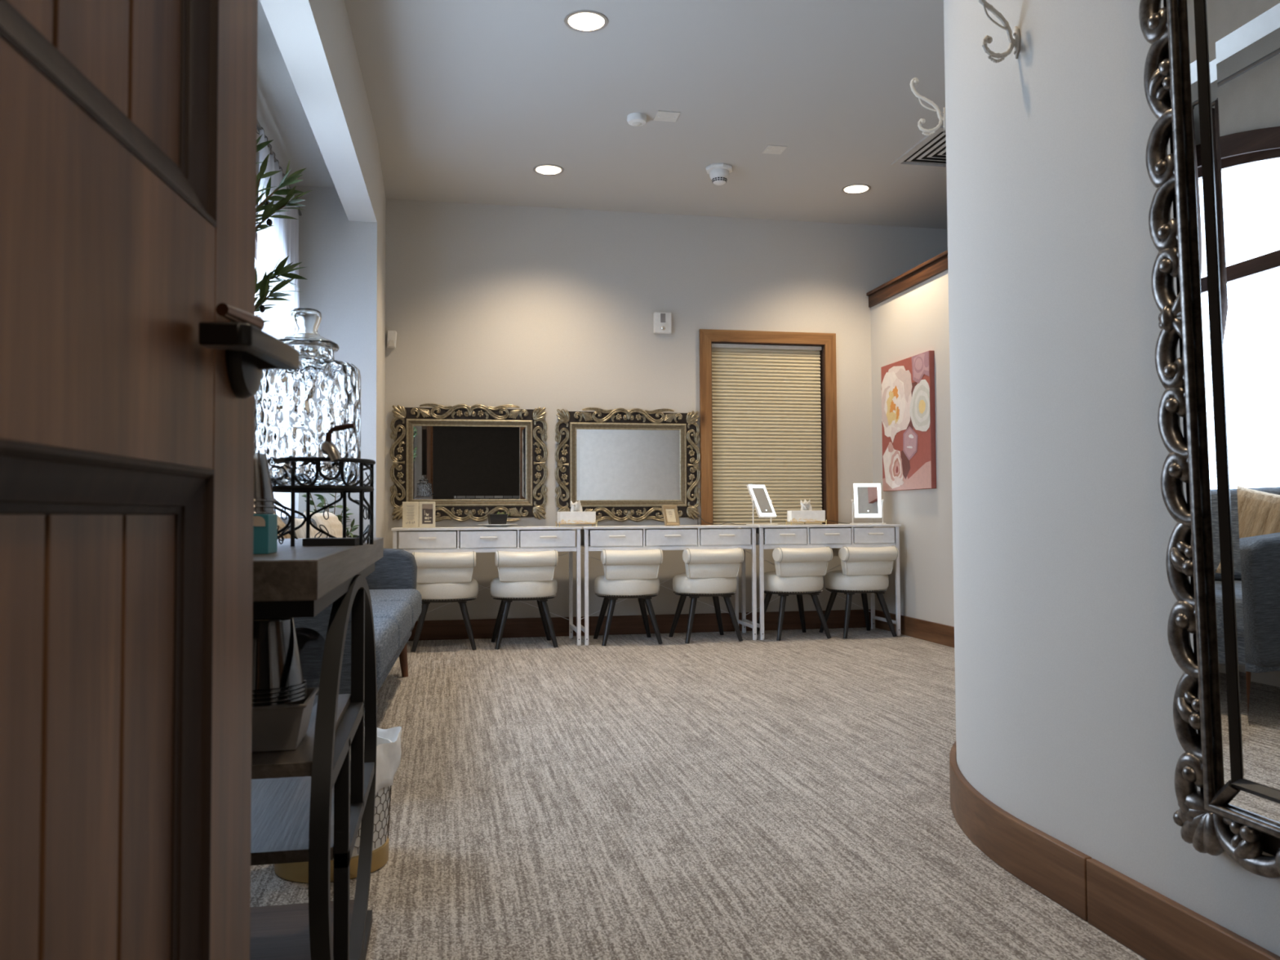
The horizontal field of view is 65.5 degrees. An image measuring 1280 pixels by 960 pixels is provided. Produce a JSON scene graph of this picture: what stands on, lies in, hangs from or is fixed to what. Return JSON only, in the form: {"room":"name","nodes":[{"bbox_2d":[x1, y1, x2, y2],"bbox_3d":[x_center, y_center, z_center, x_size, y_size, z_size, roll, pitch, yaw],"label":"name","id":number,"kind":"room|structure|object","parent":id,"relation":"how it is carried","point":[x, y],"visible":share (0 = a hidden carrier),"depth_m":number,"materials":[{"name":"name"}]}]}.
{"room":"dressing room","nodes":[
{"label":"dressing room","id":0,"kind":"room"},
{"bbox_2d":[257,0,335,187],"bbox_3d":[-1.468,-1.792,3.006,0.610,0.095,5.430,0,-2,-11],"label":"ceiling","id":1,"kind":"structure","parent":0,"point":[281,113],"depth_m":4.63,"materials":[{"name":"paint"}]},
{"bbox_2d":[259,0,386,548],"bbox_3d":[-1.137,-0.542,3.239,0.193,2.980,6.991,0,-2,-11],"label":"wall","id":2,"kind":"structure","parent":0,"point":[314,38],"depth_m":4.33,"materials":[{"name":"paint"}]},
{"bbox_2d":[0,0,298,959],"bbox_3d":[-0.316,-0.228,0.492,0.095,2.120,0.910,0,-2,-6],"label":"door","id":3,"kind":"structure","parent":2,"relation":"in","point":[135,351],"depth_m":0.67,"materials":[{"name":"brown wood"}]},
{"bbox_2d":[288,139,378,537],"bbox_3d":[-1.885,-0.453,5.592,0.790,2.980,0.100,0,-2,-11],"label":"wall","id":4,"kind":"structure","parent":0,"point":[339,255],"depth_m":5.61,"materials":[{"name":"paint"}]},
{"bbox_2d":[255,129,259,235],"bbox_3d":[-1.544,-0.411,2.940,0.160,2.700,5.230,0,-2,-11],"label":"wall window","id":5,"kind":"structure","parent":4,"relation":"in","point":[257,135],"depth_m":4.70,"materials":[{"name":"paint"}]},
{"bbox_2d":[255,192,258,302],"bbox_3d":[-1.686,-0.568,3.978,0.140,1.670,3.080,0,-2,-11],"label":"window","id":6,"kind":"structure","parent":5,"relation":"attached to","point":[257,196],"depth_m":4.81,"materials":[{"name":"brown glass"}]},
{"bbox_2d":[256,119,302,215],"bbox_3d":[-1.628,-1.542,4.013,0.084,0.060,3.145,0,-2,-11],"label":"curtain rod","id":7,"kind":"object","parent":5,"relation":"attached to","point":[258,126],"visible":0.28,"depth_m":4.60,"materials":[{"name":"metal"}]},
{"bbox_2d":[253,127,299,516],"bbox_3d":[-1.764,-0.317,4.866,0.055,2.413,1.201,0,-2,-11],"label":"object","id":8,"kind":"object","parent":7,"relation":"hanging from","point":[282,239],"visible":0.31,"depth_m":4.74,"materials":[{"name":"white fabric"}]},
{"bbox_2d":[344,0,947,229],"bbox_3d":[1.608,-2.151,3.898,7.150,0.250,7.110,0,-2,-11],"label":"ceiling","id":9,"kind":"structure","parent":0,"point":[466,98],"depth_m":5.19,"materials":[{"name":"paint"}]},
{"bbox_2d":[533,164,564,175],"bbox_3d":[-0.569,-1.985,6.191,0.192,0.116,0.192,0,-2,-11],"label":"recessed light","id":10,"kind":"object","parent":9,"relation":"in","point":[544,169],"visible":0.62,"depth_m":6.25,"materials":[{"name":"beige plastic"}]},
{"bbox_2d":[564,9,608,32],"bbox_3d":[-0.234,-2.053,4.338,0.192,0.116,0.192,0,-2,-11],"label":"recessed light","id":11,"kind":"object","parent":9,"relation":"in","point":[586,20],"visible":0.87,"depth_m":4.39,"materials":[{"name":"beige plastic"}]},
{"bbox_2d":[626,112,646,126],"bbox_3d":[-0.017,-1.938,5.373,0.108,0.049,0.108,0,-2,-11],"label":"sensor","id":12,"kind":"object","parent":9,"relation":"attached to","point":[636,119],"visible":1,"depth_m":5.34,"materials":[{"name":"white plastic"}]},
{"bbox_2d":[653,110,680,122],"bbox_3d":[0.144,-1.960,5.368,0.125,0.008,0.125,0,-2,-11],"label":"cover plate","id":13,"kind":"object","parent":9,"relation":"attached to","point":[664,116],"visible":1,"depth_m":5.36,"materials":[{"name":"plastic"}]},
{"bbox_2d":[705,163,733,185],"bbox_3d":[0.492,-1.885,6.171,0.163,0.105,0.163,-1,-2,11],"label":"smoke detector","id":14,"kind":"object","parent":9,"relation":"attached to","point":[718,173],"visible":1,"depth_m":6.12,"materials":[{"name":"white plastic"}]},
{"bbox_2d":[762,144,787,154],"bbox_3d":[0.793,-1.946,5.867,0.115,0.008,0.125,0,-2,-11],"label":"cover plate","id":15,"kind":"object","parent":9,"relation":"attached to","point":[772,149],"visible":1,"depth_m":5.86,"materials":[{"name":"plastic"}]},
{"bbox_2d":[841,183,871,194],"bbox_3d":[1.431,-1.982,6.590,0.192,0.116,0.192,0,-2,-11],"label":"recessed light","id":16,"kind":"object","parent":9,"relation":"in","point":[858,188],"visible":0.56,"depth_m":6.65,"materials":[{"name":"beige"}]},
{"bbox_2d":[891,125,946,168],"bbox_3d":[1.897,-1.949,5.879,0.600,0.014,0.600,0,-2,-11],"label":"ceiling vent","id":17,"kind":"object","parent":9,"relation":"in","point":[930,152],"visible":0.3,"depth_m":5.94,"materials":[{"name":"metal"}]},
{"bbox_2d":[384,199,947,620],"bbox_3d":[1.239,-0.409,7.325,6.350,2.980,0.120,0,-2,-11],"label":"wall","id":18,"kind":"structure","parent":0,"point":[551,308],"depth_m":7.00,"materials":[{"name":"paint"}]},
{"bbox_2d":[386,330,396,348],"bbox_3d":[-1.667,-0.945,6.687,0.064,0.114,0.052,0,-2,-11],"label":"detector","id":19,"kind":"object","parent":18,"relation":"attached to","point":[391,335],"visible":1,"depth_m":6.67,"materials":[{"name":"white plastic"}]},
{"bbox_2d":[390,403,547,521],"bbox_3d":[-1.155,-0.116,6.761,1.055,0.802,0.036,0,-2,-11],"label":"mirror","id":20,"kind":"object","parent":18,"relation":"attached to","point":[474,462],"visible":0.89,"depth_m":6.76,"materials":[{"name":"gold metal"}]},
{"bbox_2d":[555,407,700,521],"bbox_3d":[-0.079,-0.106,6.971,1.038,0.800,0.036,0,-2,-11],"label":"mirror","id":21,"kind":"object","parent":18,"relation":"attached to","point":[621,464],"visible":0.88,"depth_m":6.97,"materials":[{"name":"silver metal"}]},
{"bbox_2d":[408,608,871,640],"bbox_3d":[0.012,1.011,6.960,3.493,0.130,0.018,0,-2,-11],"label":"baseboard","id":22,"kind":"structure","parent":18,"relation":"attached to","point":[620,624],"depth_m":6.93,"materials":[{"name":"brown wood"}]},
{"bbox_2d":[653,311,671,333],"bbox_3d":[0.161,-1.114,7.053,0.126,0.148,0.050,0,-2,-11],"label":"fire alarm strobe","id":23,"kind":"object","parent":18,"relation":"attached to","point":[662,322],"visible":1,"depth_m":7.04,"materials":[{"name":"white plastic"}]},
{"bbox_2d":[698,328,838,528],"bbox_3d":[0.924,-0.298,7.245,1.030,1.555,0.142,0,-2,-11],"label":"window","id":24,"kind":"structure","parent":18,"relation":"in","point":[707,337],"depth_m":7.23,"materials":[{"name":"brown wood"}]},
{"bbox_2d":[711,343,822,524],"bbox_3d":[0.923,-0.316,7.244,0.840,1.332,0.060,0,-2,-11],"label":"blind","id":25,"kind":"object","parent":24,"relation":"attached to","point":[766,399],"visible":0.8,"depth_m":7.24,"materials":[{"name":"fabric"}]},
{"bbox_2d":[250,626,1146,959],"bbox_3d":[2.234,0.921,1.332,7.500,0.120,12.220,0,-2,-11],"label":"floor","id":26,"kind":"structure","parent":0,"point":[713,796],"depth_m":2.77,"materials":[{"name":"carpet"}]},
{"bbox_2d":[255,133,311,322],"bbox_3d":[-1.120,-0.003,2.500,0.516,1.850,0.348,-1,-2,7],"label":"tree","id":27,"kind":"object","parent":26,"relation":"on","point":[263,286],"visible":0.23,"depth_m":2.60,"materials":[{"name":"green plant"}]},
{"bbox_2d":[249,537,383,959],"bbox_3d":[-0.671,0.501,1.688,0.383,0.777,1.235,0,-2,-11],"label":"console table","id":28,"kind":"object","parent":26,"relation":"on","point":[310,802],"visible":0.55,"depth_m":1.52,"materials":[{"name":"brown wood"}]},
{"bbox_2d":[253,453,275,514],"bbox_3d":[-0.592,0.033,1.514,0.074,0.147,0.074,0,-2,-11],"label":"cup stack","id":29,"kind":"object","parent":28,"relation":"on","point":[267,499],"visible":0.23,"depth_m":1.51,"materials":[{"name":"white plastic"}]},
{"bbox_2d":[253,477,263,514],"bbox_3d":[-0.592,0.033,1.514,0.074,0.073,0.074,0,-2,-11],"label":"cup","id":30,"kind":"object","parent":29,"relation":"on","point":[261,484],"depth_m":1.50,"materials":[{"name":"clear plastic"}]},
{"bbox_2d":[253,471,273,514],"bbox_3d":[-0.593,0.023,1.514,0.074,0.073,0.074,0,-2,-11],"label":"cup","id":31,"kind":"object","parent":29,"relation":"on","point":[266,498],"depth_m":1.50,"materials":[{"name":"clear plastic"}]},
{"bbox_2d":[253,514,277,554],"bbox_3d":[-0.538,0.073,1.350,0.076,0.053,0.073,0,-2,-11],"label":"box","id":32,"kind":"object","parent":28,"relation":"on","point":[264,526],"visible":0.38,"depth_m":1.32,"materials":[{"name":"teal cardboard"}]},
{"bbox_2d":[251,687,319,752],"bbox_3d":[-0.554,0.344,1.420,0.168,0.065,0.143,0,-2,-11],"label":"tub","id":33,"kind":"object","parent":28,"relation":"on","point":[283,726],"visible":0.44,"depth_m":1.37,"materials":[{"name":"grey plastic"}]},
{"bbox_2d":[252,617,306,706],"bbox_3d":[-0.540,0.252,1.414,0.128,0.116,0.128,0,-2,-11],"label":"tumblers","id":34,"kind":"object","parent":33,"relation":"on","point":[295,684],"visible":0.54,"depth_m":1.40,"materials":[{"name":"white"}]},
{"bbox_2d":[253,627,319,689],"bbox_3d":[-0.545,0.303,1.553,0.148,0.139,0.057,-1,-2,22],"label":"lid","id":35,"kind":"object","parent":28,"relation":"on","point":[271,663],"visible":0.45,"depth_m":1.56,"materials":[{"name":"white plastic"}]},
{"bbox_2d":[250,776,333,865],"bbox_3d":[-0.682,0.581,1.763,0.324,0.019,0.558,0,-2,-11],"label":"shelf","id":36,"kind":"object","parent":28,"relation":"attached to","point":[281,806],"depth_m":1.66,"materials":[{"name":"grey wood"}]},
{"bbox_2d":[251,693,351,779],"bbox_3d":[-0.637,0.391,1.536,0.324,0.019,0.515,0,-2,-11],"label":"shelf","id":37,"kind":"object","parent":28,"relation":"attached to","point":[297,762],"depth_m":1.35,"materials":[{"name":"brown wood"}]},
{"bbox_2d":[249,899,354,959],"bbox_3d":[-0.648,0.848,1.590,0.324,0.026,0.810,0,-2,-11],"label":"shelf","id":38,"kind":"object","parent":28,"relation":"attached to","point":[277,932],"depth_m":1.86,"materials":[{"name":"grey wood"}]},
{"bbox_2d":[271,457,375,546],"bbox_3d":[-0.562,0.039,1.754,0.186,0.150,0.186,0,-2,-11],"label":"stand","id":39,"kind":"object","parent":28,"relation":"on","point":[362,487],"visible":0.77,"depth_m":1.73,"materials":[{"name":"black metal"}]},
{"bbox_2d":[253,307,360,486],"bbox_3d":[-0.588,-0.145,1.741,0.189,0.314,0.228,0,-2,-11],"label":"dispenser","id":40,"kind":"object","parent":39,"relation":"on","point":[313,410],"visible":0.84,"depth_m":1.68,"materials":[{"name":"clear glass"}]},
{"bbox_2d":[320,422,355,462],"bbox_3d":[-0.506,-0.061,1.665,0.058,0.066,0.053,0,-2,-11],"label":"tap","id":41,"kind":"object","parent":40,"relation":"on","point":[331,435],"depth_m":1.65,"materials":[{"name":"silver metal"}]},
{"bbox_2d":[302,537,359,546],"bbox_3d":[-0.531,0.107,1.721,0.088,0.012,0.062,0,-2,-3],"label":"drip tray","id":42,"kind":"object","parent":28,"relation":"on","point":[308,541],"visible":0.8,"depth_m":1.69,"materials":[{"name":"black plastic"}]},
{"bbox_2d":[301,493,359,537],"bbox_3d":[-1.665,0.511,5.351,0.261,1.032,0.287,-2,-3,35],"label":"leafy plant","id":43,"kind":"object","parent":26,"relation":"on","point":[321,497],"visible":0.19,"depth_m":5.39,"materials":[{"name":"green plant"}]},
{"bbox_2d":[252,516,422,715],"bbox_3d":[-1.271,0.565,4.043,0.630,0.830,2.500,0,-2,-9],"label":"sofa","id":44,"kind":"object","parent":26,"relation":"on","point":[396,600],"visible":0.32,"depth_m":3.73,"materials":[{"name":"fabric"}]},
{"bbox_2d":[273,513,290,538],"bbox_3d":[-1.152,0.302,3.038,0.221,0.422,0.435,-1,-2,12],"label":"throw pillow","id":45,"kind":"object","parent":44,"relation":"on","point":[280,522],"visible":0.02,"depth_m":3.13,"materials":[{"name":"beige fabric"}]},
{"bbox_2d":[280,516,302,538],"bbox_3d":[-1.458,0.343,4.022,0.203,0.386,0.734,0,-2,-9],"label":"cushion","id":46,"kind":"object","parent":44,"relation":"on","point":[286,521],"depth_m":3.95,"materials":[{"name":"fabric"}]},
{"bbox_2d":[294,518,321,538],"bbox_3d":[-1.402,0.334,4.215,0.214,0.357,0.380,0,-2,-15],"label":"throw pillow","id":47,"kind":"object","parent":44,"relation":"on","point":[300,533],"visible":0.09,"depth_m":4.05,"materials":[{"name":"beige fabric"}]},
{"bbox_2d":[299,516,317,527],"bbox_3d":[-1.575,0.370,4.752,0.203,0.386,0.734,0,-2,-9],"label":"cushion","id":48,"kind":"object","parent":44,"relation":"on","point":[313,521],"depth_m":4.55,"materials":[{"name":"fabric"}]},
{"bbox_2d":[303,511,346,537],"bbox_3d":[-1.488,0.341,4.784,0.221,0.385,0.410,0,-2,-3],"label":"throw pillow","id":49,"kind":"object","parent":44,"relation":"on","point":[334,526],"visible":0.21,"depth_m":4.68,"materials":[{"name":"beige fabric"}]},
{"bbox_2d":[373,617,398,684],"bbox_3d":[-1.060,0.574,3.327,0.440,0.155,0.734,0,-2,-9],"label":"seat cushion","id":50,"kind":"object","parent":44,"relation":"on","point":[386,629],"depth_m":3.30,"materials":[{"name":"fabric"}]},
{"bbox_2d":[371,600,412,650],"bbox_3d":[-1.177,0.601,4.057,0.440,0.155,0.734,0,-2,-9],"label":"seat cushion","id":51,"kind":"object","parent":44,"relation":"on","point":[401,611],"depth_m":4.03,"materials":[{"name":"fabric"}]},
{"bbox_2d":[368,588,422,628],"bbox_3d":[-1.294,0.627,4.787,0.440,0.155,0.734,0,-2,-9],"label":"seat cushion","id":52,"kind":"object","parent":44,"relation":"on","point":[413,597],"depth_m":4.76,"materials":[{"name":"fabric"}]},
{"bbox_2d":[274,726,401,883],"bbox_3d":[-0.734,0.760,2.377,0.319,0.308,0.314,0,-2,-11],"label":"trash can","id":53,"kind":"object","parent":26,"relation":"on","point":[388,752],"visible":0.26,"depth_m":2.33,"materials":[{"name":"gold metal"}]},
{"bbox_2d":[411,551,478,652],"bbox_3d":[-1.240,0.754,6.300,0.432,0.619,0.488,0,-2,-11],"label":"vanity stool","id":54,"kind":"object","parent":26,"relation":"on","point":[442,577],"visible":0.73,"depth_m":6.12,"materials":[{"name":"leather"}]},
{"bbox_2d":[391,526,582,645],"bbox_3d":[-0.990,0.684,6.441,1.184,0.757,0.467,0,-2,-11],"label":"vanity desk","id":55,"kind":"object","parent":26,"relation":"on","point":[476,539],"visible":0.71,"depth_m":6.28,"materials":[{"name":"white laminate"}]},
{"bbox_2d":[402,502,435,528],"bbox_3d":[-1.402,0.221,6.314,0.204,0.165,0.024,0,-2,-11],"label":"book","id":56,"kind":"object","parent":55,"relation":"on","point":[415,514],"visible":1,"depth_m":6.31,"materials":[{"name":"beige paper"}]},
{"bbox_2d":[422,504,432,524],"bbox_3d":[-1.349,0.215,6.317,0.066,0.125,0.002,0,-2,-11],"label":"photo","id":57,"kind":"object","parent":56,"relation":"attached to","point":[427,509],"depth_m":6.32},
{"bbox_2d":[476,524,516,527],"bbox_3d":[-0.922,0.295,6.436,0.260,0.020,0.260,0,-2,-11],"label":"saucer","id":58,"kind":"object","parent":55,"relation":"on","point":[484,525],"visible":0.98,"depth_m":6.35,"materials":[{"name":"white ceramic"}]},
{"bbox_2d":[487,511,509,524],"bbox_3d":[-0.907,0.250,6.442,0.146,0.097,0.116,0,-2,-17],"label":"potted succulent","id":59,"kind":"object","parent":58,"relation":"on","point":[498,518],"visible":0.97,"depth_m":6.39,"materials":[{"name":"ceramic"}]},
{"bbox_2d":[555,500,597,526],"bbox_3d":[-0.417,0.217,6.518,0.253,0.175,0.140,0,-2,-14],"label":"tissue box","id":60,"kind":"object","parent":55,"relation":"on","point":[575,516],"visible":1,"depth_m":6.47,"materials":[{"name":"white ceramic"}]},
{"bbox_2d":[489,550,558,649],"bbox_3d":[-0.744,0.755,6.397,0.432,0.619,0.488,0,-2,-12],"label":"vanity stool","id":61,"kind":"object","parent":26,"relation":"on","point":[522,575],"visible":1,"depth_m":6.23,"materials":[{"name":"leather"}]},
{"bbox_2d":[593,548,662,645],"bbox_3d":[-0.080,0.756,6.527,0.432,0.619,0.488,0,-2,-11],"label":"vanity stool","id":62,"kind":"object","parent":26,"relation":"on","point":[628,574],"visible":1,"depth_m":6.36,"materials":[{"name":"leather"}]},
{"bbox_2d":[576,524,757,645],"bbox_3d":[0.170,0.686,6.668,1.159,0.757,0.467,0,-2,-11],"label":"vanity desk","id":63,"kind":"object","parent":26,"relation":"on","point":[598,538],"visible":0.73,"depth_m":6.49,"materials":[{"name":"white laminate"}]},
{"bbox_2d":[662,505,679,525],"bbox_3d":[0.203,0.244,6.675,0.124,0.149,0.061,1,-3,-39],"label":"picture frame","id":64,"kind":"object","parent":63,"relation":"on","point":[670,513],"visible":0.98,"depth_m":6.67,"materials":[{"name":"beige wood"}]},
{"bbox_2d":[706,524,731,525],"bbox_3d":[0.527,0.302,6.639,0.150,0.003,0.120,0,-2,-5],"label":"paper sheet","id":65,"kind":"object","parent":63,"relation":"on","point":[706,525],"visible":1,"depth_m":6.58,"materials":[{"name":"white paper"}]},
{"bbox_2d":[697,515,746,524],"bbox_3d":[0.574,0.300,6.948,0.392,0.104,0.032,-1,-2,29],"label":"power cable","id":66,"kind":"object","parent":63,"relation":"on","point":[698,516],"visible":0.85,"depth_m":6.96,"materials":[{"name":"black plastic"}]},
{"bbox_2d":[668,547,744,643],"bbox_3d":[0.441,0.756,6.630,0.432,0.619,0.488,0,-2,-15],"label":"vanity stool","id":67,"kind":"object","parent":26,"relation":"on","point":[713,573],"visible":1,"depth_m":6.46,"materials":[{"name":"leather"}]},
{"bbox_2d":[756,546,832,640],"bbox_3d":[1.038,0.757,6.747,0.432,0.619,0.488,0,-2,-17],"label":"vanity stool","id":68,"kind":"object","parent":26,"relation":"on","point":[798,571],"visible":0.94,"depth_m":6.58,"materials":[{"name":"leather"}]},
{"bbox_2d":[741,524,901,639],"bbox_3d":[1.245,0.687,6.879,1.008,0.757,0.467,0,-2,-11],"label":"vanity desk","id":69,"kind":"object","parent":26,"relation":"on","point":[793,535],"visible":0.91,"depth_m":6.72,"materials":[{"name":"white laminate"}]},
{"bbox_2d":[746,484,777,524],"bbox_3d":[0.830,0.169,6.787,0.114,0.277,0.237,-2,-3,41],"label":"makeup mirror","id":70,"kind":"object","parent":69,"relation":"on","point":[761,500],"visible":0.96,"depth_m":6.77,"materials":[{"name":"white plastic"}]},
{"bbox_2d":[751,487,773,512],"bbox_3d":[0.835,0.139,6.783,0.001,0.189,0.146,-32,-22,36],"label":"mirror glass","id":71,"kind":"object","parent":70,"relation":"attached to","point":[762,499],"depth_m":6.78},
{"bbox_2d":[786,499,826,524],"bbox_3d":[1.138,0.219,6.823,0.253,0.176,0.140,0,-2,-5],"label":"tissue box","id":72,"kind":"object","parent":69,"relation":"on","point":[806,514],"visible":1,"depth_m":6.76,"materials":[{"name":"white stone"}]},
{"bbox_2d":[849,483,886,524],"bbox_3d":[1.585,0.165,6.933,0.237,0.287,0.110,0,-2,-7],"label":"makeup mirror","id":73,"kind":"object","parent":69,"relation":"on","point":[867,501],"visible":0.9,"depth_m":6.93,"materials":[{"name":"white plastic"}]},
{"bbox_2d":[857,486,878,514],"bbox_3d":[1.586,0.142,6.929,0.146,0.189,0.001,0,-6,-7],"label":"mirror glass","id":74,"kind":"object","parent":73,"relation":"attached to","point":[867,495],"depth_m":6.93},
{"bbox_2d":[818,545,898,638],"bbox_3d":[1.502,0.758,6.838,0.432,0.619,0.488,0,-2,-15],"label":"vanity stool","id":75,"kind":"object","parent":26,"relation":"on","point":[864,571],"visible":1,"depth_m":6.67,"materials":[{"name":"leather"}]},
{"bbox_2d":[870,270,954,626],"bbox_3d":[2.116,-0.164,5.657,0.130,2.360,3.470,0,-2,-11],"label":"wall","id":76,"kind":"structure","parent":0,"point":[913,322],"depth_m":6.59,"materials":[{"name":"paint"}]},
{"bbox_2d":[866,249,947,307],"bbox_3d":[2.109,-1.397,5.701,0.198,0.108,3.469,0,-2,-11],"label":"trim","id":77,"kind":"structure","parent":76,"relation":"attached to","point":[937,264],"depth_m":6.73,"materials":[{"name":"brown wood"}]},
{"bbox_2d":[880,350,936,491],"bbox_3d":[1.814,-0.378,6.762,0.037,0.890,0.727,0,-2,-11],"label":"canvas","id":78,"kind":"object","parent":76,"relation":"attached to","point":[908,384],"visible":1,"depth_m":6.70,"materials":[{"name":"pink fabric"}]},
{"bbox_2d":[875,609,954,647],"bbox_3d":[2.049,0.951,5.603,0.018,0.128,3.430,0,-2,-11],"label":"baseboard","id":79,"kind":"structure","parent":76,"relation":"attached to","point":[936,633],"depth_m":6.54,"materials":[{"name":"brown wood"}]},
{"bbox_2d":[943,0,1279,956],"bbox_3d":[2.319,-0.572,2.966,2.283,2.980,5.602,-2,-3,41],"label":"wall","id":80,"kind":"structure","parent":0,"point":[1068,674],"depth_m":2.12,"materials":[{"name":"paint"}]},
{"bbox_2d":[910,77,945,136],"bbox_3d":[0.850,-1.105,2.942,0.099,0.180,0.024,-1,-2,17],"label":"coat hook","id":81,"kind":"object","parent":80,"relation":"attached to","point":[915,81],"visible":0.99,"depth_m":2.94,"materials":[{"name":"silver metal"}]},
{"bbox_2d":[977,0,1020,62],"bbox_3d":[0.812,-1.055,2.279,0.111,0.202,0.027,0,-2,-11],"label":"coat hook","id":82,"kind":"object","parent":80,"relation":"attached to","point":[1013,37],"visible":1,"depth_m":2.28,"materials":[{"name":"silver metal"}]},
{"bbox_2d":[949,741,1092,921],"bbox_3d":[1.399,0.866,3.127,0.644,0.128,2.364,-2,-3,39],"label":"baseboard","id":83,"kind":"structure","parent":80,"relation":"attached to","point":[1053,868],"depth_m":2.23,"materials":[{"name":"brown wood"}]},
{"bbox_2d":[1086,858,1279,959],"bbox_3d":[1.085,0.795,1.114,0.018,0.128,1.826,0,-2,-11],"label":"baseboard","id":84,"kind":"structure","parent":80,"relation":"attached to","point":[1153,926],"depth_m":1.82,"materials":[{"name":"brown wood"}]},
{"bbox_2d":[1138,0,1279,879],"bbox_3d":[1.003,-0.360,1.294,0.100,1.951,0.958,0,-2,-11],"label":"mirror","id":85,"kind":"object","parent":80,"relation":"attached to","point":[1211,73],"visible":1,"depth_m":1.60,"materials":[{"name":"silver metal"}]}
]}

